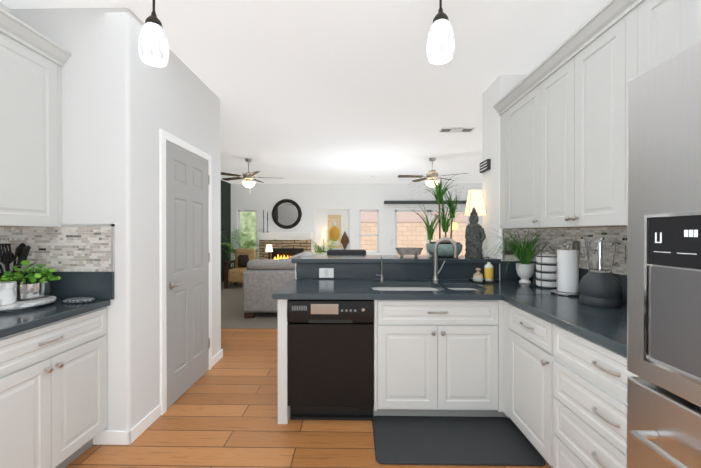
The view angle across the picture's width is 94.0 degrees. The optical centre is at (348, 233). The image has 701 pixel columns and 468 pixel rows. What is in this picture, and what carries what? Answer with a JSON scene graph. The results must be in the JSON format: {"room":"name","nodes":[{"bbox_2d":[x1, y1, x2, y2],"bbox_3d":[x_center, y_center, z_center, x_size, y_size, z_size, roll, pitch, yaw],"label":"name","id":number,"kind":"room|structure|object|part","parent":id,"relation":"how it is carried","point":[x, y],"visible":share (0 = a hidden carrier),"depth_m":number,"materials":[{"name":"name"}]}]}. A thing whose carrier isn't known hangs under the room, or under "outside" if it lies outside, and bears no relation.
{"room":"kitchen and living room","nodes":[
{"label":"kitchen and living room","id":0,"kind":"room"},
{"bbox_2d":[0,2,9,12],"bbox_3d":[-2.215,-0.042,0.385,0.100,2.750,3.380,0,0,1],"label":"wall","id":1,"kind":"structure","parent":0,"point":[4,7],"depth_m":2.03,"materials":[{"name":"white paint"}]},
{"bbox_2d":[0,24,67,227],"bbox_3d":[-1.977,-0.557,1.623,0.327,1.030,0.887,0,0,1],"label":"upper cabinet","id":2,"kind":"object","parent":1,"relation":"attached to","point":[30,76],"depth_m":1.86,"materials":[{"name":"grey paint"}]},
{"bbox_2d":[10,7,220,430],"bbox_3d":[-2.491,-0.052,2.801,2.243,2.810,1.440,0,0,1],"label":"wall","id":3,"kind":"structure","parent":0,"point":[123,103],"depth_m":2.07,"materials":[{"name":"white paint"}]},
{"bbox_2d":[23,272,113,299],"bbox_3d":[-1.802,0.324,2.058,0.662,0.175,0.017,0,0,1],"label":"backsplash","id":4,"kind":"structure","parent":3,"relation":"attached to","point":[97,285],"depth_m":2.05,"materials":[{"name":"grey stone"}]},
{"bbox_2d":[93,428,133,444],"bbox_3d":[-1.754,1.284,2.067,0.765,0.085,0.012,0,0,1],"label":"baseboard","id":5,"kind":"structure","parent":3,"relation":"attached to","point":[110,437],"depth_m":2.06,"materials":[{"name":"white"}]},
{"bbox_2d":[133,404,160,440],"bbox_3d":[-1.374,1.283,2.235,0.012,0.085,0.302,0,0,1],"label":"baseboard","id":6,"kind":"structure","parent":3,"relation":"attached to","point":[139,428],"depth_m":2.22,"materials":[{"name":"white wood"}]},
{"bbox_2d":[159,129,211,414],"bbox_3d":[-1.359,0.278,2.802,0.020,2.090,0.840,0,0,1],"label":"door frame","id":7,"kind":"structure","parent":3,"relation":"attached to","point":[164,136],"depth_m":2.42,"materials":[{"name":"white"}]},
{"bbox_2d":[166,140,208,408],"bbox_3d":[-1.361,0.305,2.802,0.012,2.020,0.714,0,0,1],"label":"pantry door","id":8,"kind":"structure","parent":3,"relation":"in","point":[187,313],"depth_m":2.75,"materials":[{"name":"grey paint"}]},
{"bbox_2d":[169,175,209,347],"bbox_3d":[-1.329,0.268,2.827,0.055,1.670,0.692,0,0,1],"label":"hardware piece","id":9,"kind":"object","parent":8,"relation":"attached to","point":[171,284],"depth_m":2.58,"materials":[{"name":"silver metal"}]},
{"bbox_2d":[212,349,222,357],"bbox_3d":[-2.423,1.277,3.531,2.155,0.085,0.012,0,0,1],"label":"baseboard","id":10,"kind":"structure","parent":3,"relation":"attached to","point":[220,354],"depth_m":3.42,"materials":[{"name":"white wood"}]},
{"bbox_2d":[221,180,230,281],"bbox_3d":[-3.496,-0.068,6.599,0.100,2.750,6.120,0,0,1],"label":"wall","id":11,"kind":"structure","parent":0,"point":[226,207],"depth_m":9.07,"materials":[{"name":"grey paint"}]},
{"bbox_2d":[221,281,277,328],"bbox_3d":[0.313,1.328,7.062,7.700,0.054,5.070,0,0,1],"label":"floor carpet","id":12,"kind":"object","parent":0,"point":[232,314],"depth_m":5.32,"materials":[{"name":"grey carpet"}]},
{"bbox_2d":[224,248,255,288],"bbox_3d":[-2.629,0.834,8.108,0.620,0.926,0.700,0,0,1],"label":"armchair","id":13,"kind":"object","parent":12,"relation":"on","point":[243,257],"visible":0.67,"depth_m":8.12,"materials":[{"name":"fabric"}]},
{"bbox_3d":[-2.629,0.979,8.108,0.620,0.636,0.700,0,0,1],"label":"frame","id":14,"kind":"part","parent":13,"relation":"part of","materials":[{"name":"brown wood"}]},
{"bbox_3d":[-2.629,1.001,8.108,0.460,0.320,0.700,0,0,1],"label":"seat","id":15,"kind":"part","parent":13,"relation":"part of","materials":[{"name":"fabric"}]},
{"bbox_2d":[238,255,248,266],"bbox_3d":[-2.627,0.670,8.192,0.260,0.300,0.150,0,0,1],"label":"pillow","id":16,"kind":"object","parent":13,"relation":"on","point":[242,259],"depth_m":8.12,"materials":[{"name":"brown fabric"}]},
{"bbox_3d":[-2.624,0.735,8.357,0.500,0.730,0.200,0,0,1],"label":"backrest","id":17,"kind":"part","parent":13,"relation":"part of","materials":[{"name":"fabric"}]},
{"bbox_2d":[221,228,274,269],"bbox_3d":[-2.627,0.552,8.548,1.486,1.484,1.714,0,0,1],"label":"palm","id":18,"kind":"object","parent":12,"relation":"on","point":[242,244],"visible":0.5,"depth_m":8.78,"materials":[{"name":"green plant"}]},
{"bbox_2d":[243,251,323,317],"bbox_3d":[-1.082,0.841,6.230,1.100,0.925,2.400,0,0,1],"label":"sofa","id":19,"kind":"object","parent":12,"relation":"on","point":[264,280],"visible":0.44,"depth_m":5.04,"materials":[{"name":"grey fabric"}]},
{"bbox_2d":[257,232,312,258],"bbox_3d":[-1.774,0.626,9.226,1.490,1.340,0.409,0,0,1],"label":"fireplace","id":20,"kind":"object","parent":12,"relation":"on","point":[285,245],"visible":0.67,"depth_m":9.10,"materials":[{"name":"stone"}]},
{"bbox_2d":[309,238,337,254],"bbox_3d":[-0.631,0.687,8.575,0.738,1.213,1.398,0,0,1],"label":"palm","id":21,"kind":"object","parent":12,"relation":"on","point":[318,248],"visible":0.31,"depth_m":8.81,"materials":[{"name":"green plant"}]},
{"bbox_3d":[-2.108,0.991,8.719,0.440,0.605,0.440,0,0,1],"label":"side table","id":22,"kind":"object","parent":12,"relation":"on","visible":0},
{"bbox_2d":[265,245,272,258],"bbox_3d":[-2.108,0.486,8.717,0.200,0.400,0.200,0,0,1],"label":"lamp","id":23,"kind":"object","parent":22,"relation":"on","point":[269,248],"visible":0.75,"depth_m":8.65,"materials":[{"name":"white fabric"}]},
{"bbox_3d":[-2.108,0.381,8.717,0.200,0.190,0.200,0,0,1],"label":"lamp shade","id":24,"kind":"part","parent":23,"relation":"part of","materials":[{"name":"white fabric"}]},
{"bbox_2d":[0,0,608,183],"bbox_3d":[0.261,-1.483,4.116,7.700,0.100,10.940,0,0,1],"label":"ceiling","id":25,"kind":"structure","parent":0,"point":[334,91],"depth_m":2.87,"materials":[{"name":"white paint"}]},
{"bbox_2d":[138,0,168,66],"bbox_3d":[-1.021,-1.165,1.720,0.142,0.514,0.142,0,0,1],"label":"pendant light","id":26,"kind":"object","parent":25,"relation":"hanging from","point":[153,48],"visible":1,"depth_m":1.68,"materials":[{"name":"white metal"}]},
{"bbox_3d":[-1.021,-1.003,1.720,0.142,0.190,0.142,0,0,1],"label":"lamp shade","id":27,"kind":"part","parent":26,"relation":"part of","materials":[{"name":"white glass"}]},
{"bbox_2d":[221,158,267,187],"bbox_3d":[-1.891,-1.091,6.319,1.272,0.699,1.255,0,0,1],"label":"ceiling fan","id":28,"kind":"object","parent":25,"relation":"hanging from","point":[248,177],"visible":1,"depth_m":6.22,"materials":[{"name":"silver metal"}]},
{"bbox_3d":[-1.905,-1.221,6.296,0.386,0.439,0.380,0,0,1],"label":"motor","id":29,"kind":"part","parent":28,"relation":"part of","materials":[{"name":"silver metal"}]},
{"bbox_2d":[398,157,467,186],"bbox_3d":[1.558,-1.091,6.213,1.243,0.699,1.277,0,0,1],"label":"ceiling fan","id":30,"kind":"object","parent":25,"relation":"hanging from","point":[432,173],"visible":0.79,"depth_m":6.17,"materials":[{"name":"silver metal"}]},
{"bbox_3d":[1.587,-1.221,6.221,0.377,0.439,0.387,0,0,1],"label":"motor","id":31,"kind":"part","parent":30,"relation":"part of","materials":[{"name":"silver metal"}]},
{"bbox_2d":[426,0,454,64],"bbox_3d":[0.478,-1.164,1.693,0.142,0.514,0.142,0,0,1],"label":"pendant light","id":32,"kind":"object","parent":25,"relation":"hanging from","point":[440,45],"visible":1,"depth_m":1.65,"materials":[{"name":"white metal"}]},
{"bbox_2d":[438,127,475,132],"bbox_3d":[1.488,-1.428,4.495,0.460,0.011,0.180,0,0,1],"label":"ceiling vent","id":33,"kind":"object","parent":25,"relation":"in","point":[447,130],"visible":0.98,"depth_m":4.50,"materials":[{"name":"white metal"}]},
{"bbox_2d":[65,328,550,467],"bbox_3d":[0.216,1.353,1.593,7.700,0.050,5.870,0,0,1],"label":"floor","id":34,"kind":"structure","parent":0,"point":[222,412],"depth_m":2.17,"materials":[{"name":"brown wood"}]},
{"bbox_2d":[0,308,107,467],"bbox_3d":[-1.831,0.890,1.686,0.617,0.875,0.767,0,0,1],"label":"base cabinet","id":35,"kind":"object","parent":34,"relation":"on","point":[54,377],"depth_m":1.69,"materials":[{"name":"grey paint"}]},
{"bbox_2d":[0,300,109,339],"bbox_3d":[-1.838,0.437,0.729,0.637,0.040,2.677,0,0,1],"label":"countertop","id":36,"kind":"structure","parent":35,"relation":"on","point":[12,322],"depth_m":1.70,"materials":[{"name":"grey stone"}]},
{"bbox_2d":[0,296,55,310],"bbox_3d":[-1.869,0.394,1.841,0.340,0.032,0.340,0,0,1],"label":"marble tray","id":37,"kind":"object","parent":36,"relation":"on","point":[20,304],"visible":0.62,"depth_m":1.80,"materials":[{"name":"white stone"}]},
{"bbox_2d":[0,281,16,305],"bbox_3d":[-1.881,0.320,1.756,0.144,0.115,0.144,0,0,1],"label":"jar","id":38,"kind":"object","parent":37,"relation":"on","point":[8,292],"visible":1,"depth_m":1.75,"materials":[{"name":"ceramic"}]},
{"bbox_2d":[0,243,30,281],"bbox_3d":[-2.038,0.233,1.965,0.150,0.354,0.169,0,0,1],"label":"utensils","id":39,"kind":"object","parent":38,"relation":"in","point":[7,257],"visible":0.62,"depth_m":1.98,"materials":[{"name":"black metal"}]},
{"bbox_2d":[0,260,60,299],"bbox_3d":[-1.864,0.265,1.913,0.264,0.224,0.264,0,0,1],"label":"pot plant","id":40,"kind":"object","parent":37,"relation":"on","point":[32,288],"visible":0.85,"depth_m":1.89,"materials":[{"name":"green plant"}]},
{"bbox_3d":[-1.868,0.329,1.921,0.172,0.095,0.172,0,0,1],"label":"pot","id":41,"kind":"part","parent":40,"relation":"part of","materials":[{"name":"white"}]},
{"bbox_2d":[63,297,94,302],"bbox_3d":[-1.627,0.399,1.977,0.176,0.021,0.114,0,0,1],"label":"coaster","id":42,"kind":"object","parent":36,"relation":"on","point":[79,300],"visible":0.98,"depth_m":1.95,"materials":[{"name":"grey stone"}]},
{"bbox_2d":[287,300,373,419],"bbox_3d":[-0.118,0.889,2.484,0.598,0.865,0.477,0,0,1],"label":"dishwasher","id":43,"kind":"object","parent":34,"relation":"on","point":[330,359],"visible":1,"depth_m":2.26,"materials":[{"name":"black enamelled metal"},{"name":"black plastic"},{"name":"stainless steel"}]},
{"bbox_2d":[327,250,365,254],"bbox_3d":[-0.014,0.745,3.840,0.464,1.142,0.444,0,0,1],"label":"bar stool","id":44,"kind":"object","parent":34,"relation":"on","point":[346,252],"visible":0.23,"depth_m":3.63,"materials":[{"name":"grey leather"}]},
{"bbox_2d":[373,300,495,416],"bbox_3d":[0.631,0.886,2.603,0.887,0.875,0.688,0,0,1],"label":"base cabinet","id":45,"kind":"object","parent":34,"relation":"on","point":[432,357],"depth_m":2.26,"materials":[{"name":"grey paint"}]},
{"bbox_2d":[272,280,561,299],"bbox_3d":[0.583,0.429,2.587,2.197,0.040,0.718,0,0,1],"label":"countertop","id":46,"kind":"structure","parent":45,"relation":"on","point":[295,289],"depth_m":2.37,"materials":[{"name":"grey stone"}]},
{"bbox_2d":[376,256,383,279],"bbox_3d":[0.276,0.303,2.855,0.067,0.208,0.059,0,0,1],"label":"faucet","id":47,"kind":"object","parent":46,"relation":"on","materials":[{"name":"silver metal"}]},
{"bbox_2d":[372,284,431,287],"bbox_3d":[0.451,0.533,2.561,0.559,0.192,0.404,0,0,1],"label":"sink","id":48,"kind":"object","parent":46,"relation":"in","point":[373,285],"depth_m":2.75,"materials":[{"name":"silver metal"}]},
{"bbox_2d":[395,247,422,256],"bbox_3d":[0.595,0.177,3.197,0.270,0.085,0.140,0,0,1],"label":"bowl","id":49,"kind":"object","parent":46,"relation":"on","point":[402,251],"visible":0.94,"depth_m":3.14,"materials":[{"name":"stone"}]},
{"bbox_2d":[432,237,459,279],"bbox_3d":[0.838,0.217,2.839,0.207,0.379,0.098,0,0,1],"label":"faucet","id":50,"kind":"object","parent":46,"relation":"on","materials":[{"name":"silver metal"}]},
{"bbox_2d":[469,257,498,283],"bbox_3d":[1.158,0.302,2.798,0.240,0.209,0.240,0,0,1],"label":"soap tray","id":51,"kind":"object","parent":46,"relation":"on","point":[488,278],"visible":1,"depth_m":2.77,"materials":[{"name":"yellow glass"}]},
{"bbox_3d":[1.158,0.399,2.798,0.240,0.014,0.240,0,0,1],"label":"dish","id":52,"kind":"part","parent":51,"relation":"part of","materials":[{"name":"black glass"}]},
{"bbox_2d":[484,257,493,280],"bbox_3d":[1.203,0.298,2.797,0.073,0.202,0.072,0,0,1],"label":"bottle","id":53,"kind":"object","parent":51,"relation":"on","point":[488,268],"depth_m":2.77,"materials":[{"name":"yellow plastic"}]},
{"bbox_2d":[482,249,488,256],"bbox_3d":[1.309,0.182,3.135,0.068,0.075,0.066,0,0,1],"label":"figurine","id":54,"kind":"object","parent":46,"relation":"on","point":[484,253],"visible":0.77,"depth_m":3.11,"materials":[{"name":"white ceramic"}]},
{"bbox_2d":[474,219,575,283],"bbox_3d":[1.331,0.142,2.585,0.651,0.531,0.641,0,0,1],"label":"grass plant","id":55,"kind":"object","parent":46,"relation":"on","point":[525,267],"visible":0.96,"depth_m":2.69,"materials":[{"name":"green plant"}]},
{"bbox_3d":[1.477,0.327,2.732,0.146,0.160,0.146,0,0,1],"label":"pot","id":56,"kind":"part","parent":55,"relation":"part of","materials":[{"name":"white ceramic"}]},
{"bbox_2d":[535,245,556,287],"bbox_3d":[1.528,0.246,2.511,0.165,0.322,0.165,0,0,1],"label":"bowls","id":57,"kind":"object","parent":46,"relation":"on","point":[546,270],"visible":0.85,"depth_m":2.45,"materials":[{"name":"white ceramic"}]},
{"bbox_2d":[551,245,580,296],"bbox_3d":[1.498,0.241,2.231,0.200,0.335,0.200,0,0,1],"label":"paper towel","id":58,"kind":"object","parent":46,"relation":"on","point":[567,272],"visible":0.96,"depth_m":2.18,"materials":[{"name":"white paper"}]},
{"bbox_2d":[372,416,545,465],"bbox_3d":[0.655,1.316,2.111,0.980,0.017,0.480,0,0,1],"label":"floor mat","id":59,"kind":"object","parent":34,"relation":"on","point":[449,440],"visible":1,"depth_m":2.05,"materials":[{"name":"grey rubber"}]},
{"bbox_2d":[500,300,551,467],"bbox_3d":[1.351,0.889,1.978,0.639,0.875,0.574,0,0,1],"label":"base cabinet","id":60,"kind":"object","parent":34,"relation":"on","point":[544,370],"depth_m":1.92,"materials":[{"name":"grey paint"}]},
{"bbox_2d":[552,324,637,467],"bbox_3d":[1.355,0.892,1.329,0.607,0.875,0.725,0,0,1],"label":"base cabinet","id":61,"kind":"object","parent":34,"relation":"on","point":[589,381],"depth_m":1.45,"materials":[{"name":"grey paint"}]},
{"bbox_2d":[500,296,626,359],"bbox_3d":[1.348,0.433,1.590,0.632,0.040,1.250,0,0,1],"label":"countertop","id":62,"kind":"structure","parent":61,"relation":"on","point":[606,327],"depth_m":1.64,"materials":[{"name":"grey stone"}]},
{"bbox_2d":[579,238,625,307],"bbox_3d":[1.483,0.218,1.911,0.222,0.385,0.200,0,0,1],"label":"blender","id":63,"kind":"object","parent":62,"relation":"on","point":[600,285],"visible":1,"depth_m":1.85,"materials":[{"name":"grey plastic"}]},
{"bbox_2d":[584,238,625,272],"bbox_3d":[1.496,0.123,1.911,0.196,0.195,0.150,0,0,1],"label":"jar","id":64,"kind":"object","parent":63,"relation":"on","point":[600,252],"depth_m":1.86,"materials":[{"name":"clear glass"}]},
{"bbox_2d":[627,41,700,467],"bbox_3d":[1.194,0.443,0.502,0.899,1.780,0.910,0,0,1],"label":"fridge","id":65,"kind":"object","parent":34,"relation":"on","point":[664,279],"visible":1,"depth_m":0.84,"materials":[{"name":"silver metal"}]},
{"bbox_2d":[231,183,481,266],"bbox_3d":[0.356,-0.080,9.491,7.500,2.750,0.200,0,0,1],"label":"wall","id":66,"kind":"structure","parent":0,"point":[318,203],"depth_m":9.40,"materials":[{"name":"white paint"}]},
{"bbox_2d":[272,199,301,228],"bbox_3d":[-1.766,-0.575,9.401,0.860,0.860,0.050,0,0,1],"label":"round mirror","id":67,"kind":"object","parent":66,"relation":"attached to","point":[286,213],"visible":0.98,"depth_m":9.40,"materials":[{"name":"brown metal"}]},
{"bbox_2d":[328,215,340,247],"bbox_3d":[-0.399,-0.077,9.522,0.390,0.960,0.085,0,0,1],"label":"panel","id":68,"kind":"object","parent":66,"relation":"attached to","point":[334,226],"visible":0.96,"depth_m":9.52,"materials":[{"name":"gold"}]},
{"bbox_2d":[238,210,469,254],"bbox_3d":[0.147,0.300,9.522,6.720,1.990,0.050,0,0,1],"label":"window frames","id":69,"kind":"structure","parent":66,"relation":"in","point":[429,215],"depth_m":9.48,"materials":[{"name":"white wood"}]},
{"bbox_2d":[384,201,465,203],"bbox_3d":[2.288,-0.897,9.273,2.530,0.085,0.159,0,0,1],"label":"valance","id":70,"kind":"object","parent":66,"relation":"attached to","point":[414,202],"visible":0.64,"depth_m":9.20,"materials":[{"name":"grey"}]},
{"bbox_2d":[401,172,462,256],"bbox_3d":[0.800,-0.208,3.263,0.651,0.854,0.894,0,0,1],"label":"potted plant","id":71,"kind":"object","parent":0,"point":[445,248],"visible":1,"depth_m":3.19,"materials":[{"name":"green plant"}]},
{"bbox_2d":[426,243,462,256],"bbox_3d":[0.951,0.157,3.241,0.350,0.125,0.350,0,0,1],"label":"bowl","id":72,"kind":"object","parent":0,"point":[444,249],"depth_m":3.10,"materials":[{"name":"green ceramic"}]},
{"bbox_2d":[464,190,485,215],"bbox_3d":[1.282,-0.111,3.304,0.178,0.660,0.146,0,0,1],"label":"lamp","id":73,"kind":"object","parent":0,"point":[475,199],"visible":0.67,"depth_m":3.25,"materials":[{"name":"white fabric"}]},
{"bbox_2d":[465,207,485,257],"bbox_3d":[1.178,-0.017,3.066,0.195,0.475,0.160,0,0,1],"label":"seated statue","id":74,"kind":"object","parent":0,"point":[474,231],"visible":1,"depth_m":3.02,"materials":[{"name":"stone"}]},
{"bbox_2d":[482,74,527,278],"bbox_3d":[2.729,-0.053,3.118,2.730,2.810,0.420,0,0,1],"label":"wall","id":75,"kind":"structure","parent":0,"point":[498,89],"depth_m":3.07,"materials":[{"name":"white paint"}]},
{"bbox_2d":[296,260,535,279],"bbox_3d":[0.604,0.325,2.947,2.167,0.166,0.039,0,0,1],"label":"backsplash","id":76,"kind":"structure","parent":75,"relation":"attached to","point":[303,271],"depth_m":2.95,"materials":[{"name":"grey stone"}]},
{"bbox_2d":[319,268,333,277],"bbox_3d":[-0.197,0.352,2.957,0.130,0.085,0.008,0,0,1],"label":"outlet","id":77,"kind":"object","parent":76,"relation":"attached to","point":[323,272],"depth_m":2.95,"materials":[{"name":"white plastic"}]},
{"bbox_2d":[480,159,490,172],"bbox_3d":[1.350,-0.669,3.230,0.030,0.100,0.200,0,0,1],"label":"block sign","id":78,"kind":"object","parent":75,"relation":"attached to","point":[485,165],"visible":1,"depth_m":3.18,"materials":[{"name":"grey"}]},
{"bbox_2d":[484,238,487,248],"bbox_3d":[1.362,0.096,3.238,0.006,0.110,0.070,0,0,1],"label":"outlet","id":79,"kind":"object","parent":75,"relation":"attached to","point":[485,244],"visible":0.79,"depth_m":3.24,"materials":[{"name":"white plastic"}]},
{"bbox_2d":[498,84,567,231],"bbox_3d":[1.518,-0.561,2.611,0.327,1.030,0.627,0,0,1],"label":"upper cabinet","id":80,"kind":"object","parent":75,"relation":"attached to","point":[518,118],"depth_m":2.60,"materials":[{"name":"grey paint"}]},
{"bbox_2d":[536,262,626,303],"bbox_3d":[1.661,0.329,1.934,0.017,0.165,1.950,0,0,1],"label":"backsplash","id":81,"kind":"structure","parent":75,"relation":"attached to","point":[582,271],"depth_m":1.98,"materials":[{"name":"grey stone"}]},
{"bbox_2d":[536,12,619,227],"bbox_3d":[1.506,-0.558,1.903,0.327,1.030,0.790,0,0,1],"label":"upper cabinet","id":82,"kind":"object","parent":0,"relation":"attached to","point":[578,98],"depth_m":1.88,"materials":[{"name":"grey paint"}]},
{"bbox_2d":[620,0,683,227],"bbox_3d":[1.494,-0.556,1.265,0.327,1.030,0.615,0,0,1],"label":"upper cabinet","id":83,"kind":"object","parent":0,"relation":"attached to","point":[651,31],"depth_m":1.49,"materials":[{"name":"grey paint"}]},
{"bbox_2d":[684,0,700,48],"bbox_3d":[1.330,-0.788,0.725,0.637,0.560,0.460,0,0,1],"label":"upper cabinet","id":84,"kind":"object","parent":0,"relation":"attached to","point":[692,8],"depth_m":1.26,"materials":[{"name":"grey paint"}]},
{"label":"outside","id":85,"kind":"structure","parent":0,"visible":0},
{"bbox_2d":[361,212,466,222],"bbox_3d":[6.272,-0.894,18.845,16.000,2.300,4.000,0,0,1],"label":"roof","id":86,"kind":"structure","parent":85,"point":[402,217],"depth_m":17.61,"materials":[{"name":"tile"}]},
{"bbox_3d":[1.217,1.318,15.763,26.000,0.060,12.360,0,0,1],"label":"ground","id":87,"kind":"structure","parent":85,"visible":0},
{"bbox_2d":[240,212,255,248],"bbox_3d":[-5.154,-0.005,11.799,7.400,2.620,1.500,0,0,1],"label":"hedge","id":88,"kind":"object","parent":87,"relation":"on","point":[247,220],"depth_m":11.02,"materials":[{"name":"green plant"}]},
{"bbox_2d":[361,223,466,254],"bbox_3d":[6.445,0.409,14.447,15.500,1.770,0.200,0,0,1],"label":"wall","id":89,"kind":"structure","parent":87,"relation":"on","point":[411,234],"depth_m":14.41,"materials":[{"name":"beige brick"}]},
{"bbox_3d":[1.069,-0.209,3.295,0.008,0.180,0.008,0,0,1],"label":"hanging wire","id":90,"kind":"object","parent":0,"visible":0},
{"bbox_2d":[452,222,457,229],"bbox_3d":[1.072,-0.079,3.298,0.068,0.080,0.068,0,0,1],"label":"orb","id":91,"kind":"object","parent":90,"relation":"hanging from","point":[455,225],"visible":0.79,"depth_m":3.27,"materials":[{"name":"yellow"}]},
{"bbox_3d":[-0.454,0.514,9.471,1.000,0.019,0.205,0,0,1],"label":"niche shelf","id":92,"kind":"object","parent":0,"visible":0},
{"bbox_2d":[321,232,325,249],"bbox_3d":[-0.714,0.228,9.482,0.150,0.550,0.150,0,0,1],"label":"light","id":93,"kind":"object","parent":92,"relation":"on","point":[323,235],"visible":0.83,"depth_m":9.44,"materials":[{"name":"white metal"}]},
{"bbox_3d":[-0.714,0.048,9.481,0.150,0.190,0.150,0,0,1],"label":"lamp shade","id":94,"kind":"part","parent":93,"relation":"part of","materials":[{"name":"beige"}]},
{"bbox_2d":[341,232,348,249],"bbox_3d":[-0.094,0.203,9.480,0.228,0.600,0.167,0,0,1],"label":"statue","id":95,"kind":"object","parent":92,"relation":"on","point":[344,240],"visible":0.85,"depth_m":9.43,"materials":[{"name":"brown wood"}]}
]}

